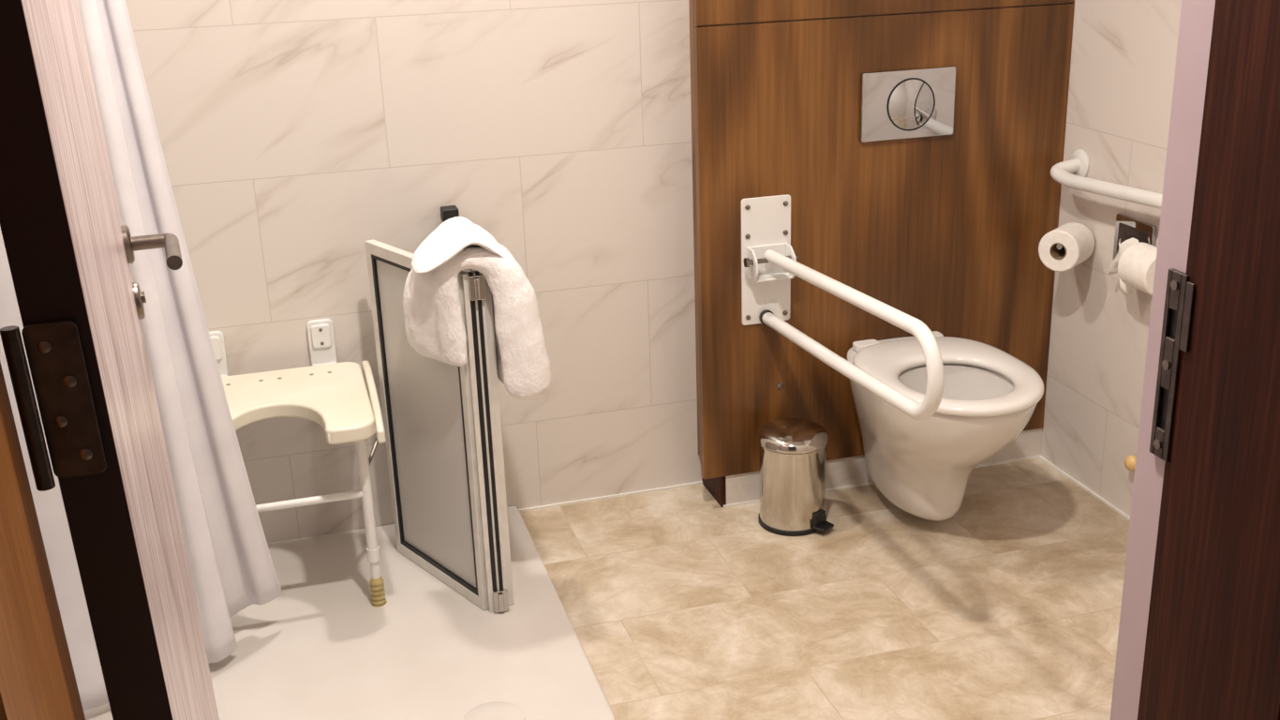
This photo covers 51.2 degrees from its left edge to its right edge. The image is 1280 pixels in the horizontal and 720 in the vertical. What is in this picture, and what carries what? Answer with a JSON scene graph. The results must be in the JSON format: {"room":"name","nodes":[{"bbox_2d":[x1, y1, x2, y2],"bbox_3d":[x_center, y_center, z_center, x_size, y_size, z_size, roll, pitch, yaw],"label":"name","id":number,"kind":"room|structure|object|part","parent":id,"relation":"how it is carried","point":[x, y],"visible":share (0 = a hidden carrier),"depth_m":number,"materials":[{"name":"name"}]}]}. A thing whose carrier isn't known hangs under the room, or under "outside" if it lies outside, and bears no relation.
{"room":"accessible bathroom","nodes":[
{"label":"accessible bathroom","id":0,"kind":"room"},
{"bbox_2d":[125,0,701,542],"bbox_3d":[-0.266,-0.825,3.054,2.795,2.500,0.120,-7,20,-15],"label":"wall","id":1,"kind":"structure","parent":0,"point":[294,135],"depth_m":3.08,"materials":[{"name":"tile"}]},
{"bbox_2d":[518,480,702,511],"bbox_3d":[-0.071,0.352,3.449,0.498,0.006,0.006,-7,20,-15],"label":"trim","id":2,"kind":"structure","parent":1,"relation":"attached to","point":[701,482],"depth_m":3.44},
{"bbox_2d":[725,428,1041,504],"bbox_3d":[0.627,0.253,3.540,0.897,0.088,0.144,-7,20,-15],"label":"baseboard","id":3,"kind":"structure","parent":1,"relation":"attached to","point":[740,487],"depth_m":3.44,"materials":[{"name":"tile"}]},
{"bbox_2d":[723,455,1039,507],"bbox_3d":[0.642,0.315,3.486,0.899,0.006,0.006,-7,20,-15],"label":"trim","id":4,"kind":"structure","parent":3,"relation":"attached to","point":[1034,456],"depth_m":3.47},
{"bbox_3d":[-1.146,-1.456,2.165,0.611,0.024,0.611,-7,20,-15],"label":"rail","id":5,"kind":"object","parent":1,"relation":"attached to","visible":0},
{"bbox_2d":[0,0,282,711],"bbox_3d":[-1.012,-0.366,2.290,0.616,2.105,0.117,-16,24,-34],"label":"shower curtain","id":6,"kind":"object","parent":5,"relation":"hanging from","point":[231,566],"visible":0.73,"depth_m":2.49,"materials":[{"name":"fabric"}]},
{"bbox_2d":[520,458,1130,719],"bbox_3d":[0.359,1.057,1.581,4.400,0.100,4.320,-7,20,-15],"label":"floor","id":7,"kind":"structure","parent":0,"point":[680,604],"depth_m":2.91,"materials":[{"name":"tile"}]},
{"bbox_2d":[83,506,615,719],"bbox_3d":[-0.741,0.605,2.773,1.190,0.026,1.018,-7,20,-15],"label":"shower tray","id":8,"kind":"object","parent":7,"relation":"on","point":[320,649],"visible":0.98,"depth_m":2.76,"materials":[{"name":"white ceramic"}]},
{"bbox_2d":[208,318,386,607],"bbox_3d":[-0.789,0.253,2.935,0.452,0.547,0.479,-7,20,-15],"label":"shower bench","id":9,"kind":"object","parent":8,"relation":"on","point":[333,394],"visible":0.54,"depth_m":2.88,"materials":[{"name":"beige plastic"}]},
{"bbox_3d":[-0.784,0.105,2.853,0.403,0.034,0.420,-7,20,-15],"label":"seat","id":10,"kind":"part","parent":9,"relation":"part of","materials":[{"name":"beige plastic"}]},
{"bbox_3d":[-0.582,0.324,2.864,0.029,0.407,0.029,-7,20,-15],"label":"leg","id":11,"kind":"part","parent":9,"relation":"part of","materials":[{"name":"white metal"}]},
{"bbox_3d":[-0.598,0.090,2.993,0.018,0.093,0.319,-7,20,-15],"label":"arm","id":12,"kind":"part","parent":9,"relation":"part of","materials":[{"name":"beige plastic"}]},
{"bbox_2d":[364,205,514,612],"bbox_3d":[-0.450,0.105,2.962,0.224,0.784,0.524,-7,20,-15],"label":"screen","id":13,"kind":"object","parent":8,"relation":"on","point":[441,420],"visible":0.77,"depth_m":2.88,"materials":[{"name":"white metal"}]},
{"bbox_3d":[-0.461,0.138,2.909,0.132,0.686,0.296,-7,20,-15],"label":"glass pane","id":14,"kind":"part","parent":13,"relation":"part of","materials":[{"name":"white"}]},
{"bbox_2d":[402,243,550,400],"bbox_3d":[-0.334,-0.085,2.719,0.271,0.323,0.217,-7,20,-15],"label":"bath towel","id":15,"kind":"object","parent":13,"relation":"on","point":[434,323],"visible":0.89,"depth_m":2.66,"materials":[{"name":"fabric"}]},
{"bbox_2d":[411,216,503,273],"bbox_3d":[-0.363,-0.230,2.674,0.189,0.088,0.217,-7,20,-15],"label":"towel","id":16,"kind":"object","parent":15,"relation":"on","point":[453,235],"visible":0.98,"depth_m":2.64,"materials":[{"name":"fabric"}]},
{"bbox_3d":[-0.362,0.105,2.996,0.022,0.756,0.470,-7,20,-15],"label":"folding panel","id":17,"kind":"part","parent":13,"relation":"part of","materials":[{"name":"white metal"}]},
{"bbox_2d":[757,417,833,535],"bbox_3d":[0.373,0.279,3.241,0.169,0.254,0.198,-7,20,-15],"label":"pedal bin","id":18,"kind":"object","parent":7,"relation":"on","point":[793,451],"visible":1,"depth_m":3.19,"materials":[{"name":"metal"}]},
{"bbox_3d":[0.367,0.175,3.211,0.169,0.038,0.169,-7,20,-15],"label":"lid","id":19,"kind":"part","parent":18,"relation":"part of","materials":[{"name":"metal"}]},
{"bbox_2d":[688,0,1074,506],"bbox_3d":[0.560,-0.879,3.129,0.955,2.499,0.163,-7,20,-15],"label":"panel","id":20,"kind":"object","parent":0,"point":[945,231],"visible":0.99,"depth_m":3.22,"materials":[{"name":"brown wood"}]},
{"bbox_2d":[740,193,944,419],"bbox_3d":[0.417,-0.101,2.789,0.131,0.311,0.870,-7,20,-15],"label":"grab rail","id":21,"kind":"object","parent":20,"relation":"attached to","point":[768,259],"visible":1,"depth_m":3.08,"materials":[{"name":"metal"}]},
{"bbox_3d":[0.300,-0.237,3.183,0.125,0.310,0.006,-7,20,-15],"label":"mounting plate","id":22,"kind":"part","parent":21,"relation":"part of","materials":[{"name":"white metal"}]},
{"bbox_3d":[0.421,-0.066,2.792,0.030,0.237,0.851,-7,20,-15],"label":"rail","id":23,"kind":"part","parent":21,"relation":"part of","materials":[{"name":"white metal"}]},
{"bbox_2d":[859,65,956,142],"bbox_3d":[0.634,-0.601,3.146,0.242,0.162,0.029,-7,20,-15],"label":"flush plate","id":24,"kind":"object","parent":20,"relation":"attached to","point":[900,104],"visible":1,"depth_m":3.14,"materials":[{"name":"silver metal"}]},
{"bbox_2d":[846,330,1043,520],"bbox_3d":[0.705,0.193,3.149,0.378,0.389,0.560,-7,20,-15],"label":"toilet","id":25,"kind":"object","parent":20,"relation":"attached to","point":[924,468],"visible":0.9,"depth_m":3.09,"materials":[{"name":"ceramic"}]},
{"bbox_3d":[0.709,0.032,3.054,0.378,0.023,0.485,-7,20,-15],"label":"seat","id":26,"kind":"part","parent":25,"relation":"part of","materials":[{"name":"plastic"}]},
{"bbox_2d":[1040,0,1182,516],"bbox_3d":[1.330,-0.646,2.398,0.100,2.500,2.066,-7,20,-15],"label":"wall","id":27,"kind":"structure","parent":0,"point":[1123,52],"depth_m":3.20,"materials":[{"name":"tile"}]},
{"bbox_2d":[1056,243,1063,249],"bbox_3d":[1.052,-0.290,3.244,0.031,0.036,0.143,12,24,34],"label":"spindle","id":28,"kind":"object","parent":27,"relation":"attached to","point":[1059,246],"visible":0.09,"depth_m":3.19,"materials":[{"name":"silver metal"}]},
{"bbox_2d":[1038,222,1094,271],"bbox_3d":[1.032,-0.274,3.231,0.102,0.102,0.102,14,25,37],"label":"toilet roll","id":29,"kind":"object","parent":28,"relation":"on","point":[1077,240],"visible":0.99,"depth_m":3.20,"materials":[{"name":"paper"}]},
{"bbox_2d":[1039,455,1130,520],"bbox_3d":[1.341,0.559,2.732,0.006,0.006,1.912,-7,20,-15],"label":"trim","id":30,"kind":"structure","parent":27,"relation":"attached to","point":[1041,457],"depth_m":3.40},
{"bbox_2d":[1050,148,1162,208],"bbox_3d":[1.123,-0.378,2.945,0.089,0.090,0.727,-7,20,-15],"label":"grab bar","id":31,"kind":"object","parent":27,"relation":"attached to","point":[1079,163],"visible":0.45,"depth_m":3.09,"materials":[{"name":"white metal"}]},
{"bbox_2d":[1124,455,1136,470],"bbox_3d":[1.170,0.244,3.171,0.036,0.038,0.038,-7,20,-15],"label":"door stop","id":32,"kind":"object","parent":27,"relation":"attached to","point":[1130,460],"visible":0.77,"depth_m":3.16,"materials":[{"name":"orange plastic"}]},
{"bbox_2d":[1108,213,1156,295],"bbox_3d":[1.135,-0.220,3.025,0.064,0.166,0.275,-7,20,-15],"label":"toilet roll holder","id":33,"kind":"object","parent":27,"relation":"attached to","point":[1129,230],"visible":0.4,"depth_m":3.07,"materials":[{"name":"silver metal"}]},
{"bbox_3d":[1.142,-0.268,3.085,0.010,0.116,0.140,-7,20,-15],"label":"plate","id":34,"kind":"part","parent":33,"relation":"part of","materials":[{"name":"silver metal"}]},
{"bbox_2d":[1117,242,1157,295],"bbox_3d":[1.130,-0.201,2.956,0.100,0.100,0.102,-7,20,-15],"label":"toilet roll","id":35,"kind":"object","parent":33,"relation":"on","point":[1137,263],"visible":0.54,"depth_m":2.93,"materials":[{"name":"paper"}]},
{"bbox_3d":[0.351,-0.129,1.036,4.400,2.500,0.190,-7,20,-15],"label":"wall","id":36,"kind":"structure","parent":0,"visible":0},
{"bbox_2d":[0,361,85,719],"bbox_3d":[-0.440,0.152,0.889,0.106,2.120,0.204,-7,20,-15],"label":"trim","id":37,"kind":"structure","parent":36,"relation":"attached to","point":[37,679],"depth_m":0.92,"materials":[{"name":"brown wood"}]},
{"bbox_2d":[0,0,219,719],"bbox_3d":[-0.552,-0.011,1.437,0.142,2.052,0.963,-9,21,-18],"label":"door","id":38,"kind":"structure","parent":36,"relation":"in","point":[69,251],"depth_m":1.03,"materials":[{"name":"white wood"}]},
{"bbox_3d":[-0.695,-0.157,1.812,0.011,0.052,0.052,-9,21,-18],"label":"handle","id":39,"kind":"part","parent":38,"relation":"part of","materials":[{"name":"metal"}]},
{"bbox_3d":[-0.641,-0.143,1.768,0.062,0.020,0.143,-9,21,-18],"label":"lever","id":40,"kind":"part","parent":38,"relation":"part of","materials":[{"name":"metal"}]},
{"bbox_2d":[1109,0,1279,719],"bbox_3d":[0.519,0.027,1.147,0.050,2.120,0.220,-7,20,-15],"label":"trim","id":41,"kind":"structure","parent":36,"relation":"attached to","point":[1198,636],"depth_m":1.15,"materials":[{"name":"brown wood"}]},
{"bbox_3d":[0.480,0.008,1.203,0.005,0.178,0.036,-7,20,-15],"label":"strike plate","id":42,"kind":"part","parent":41,"relation":"part of","materials":[{"name":"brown metal"}]}
]}

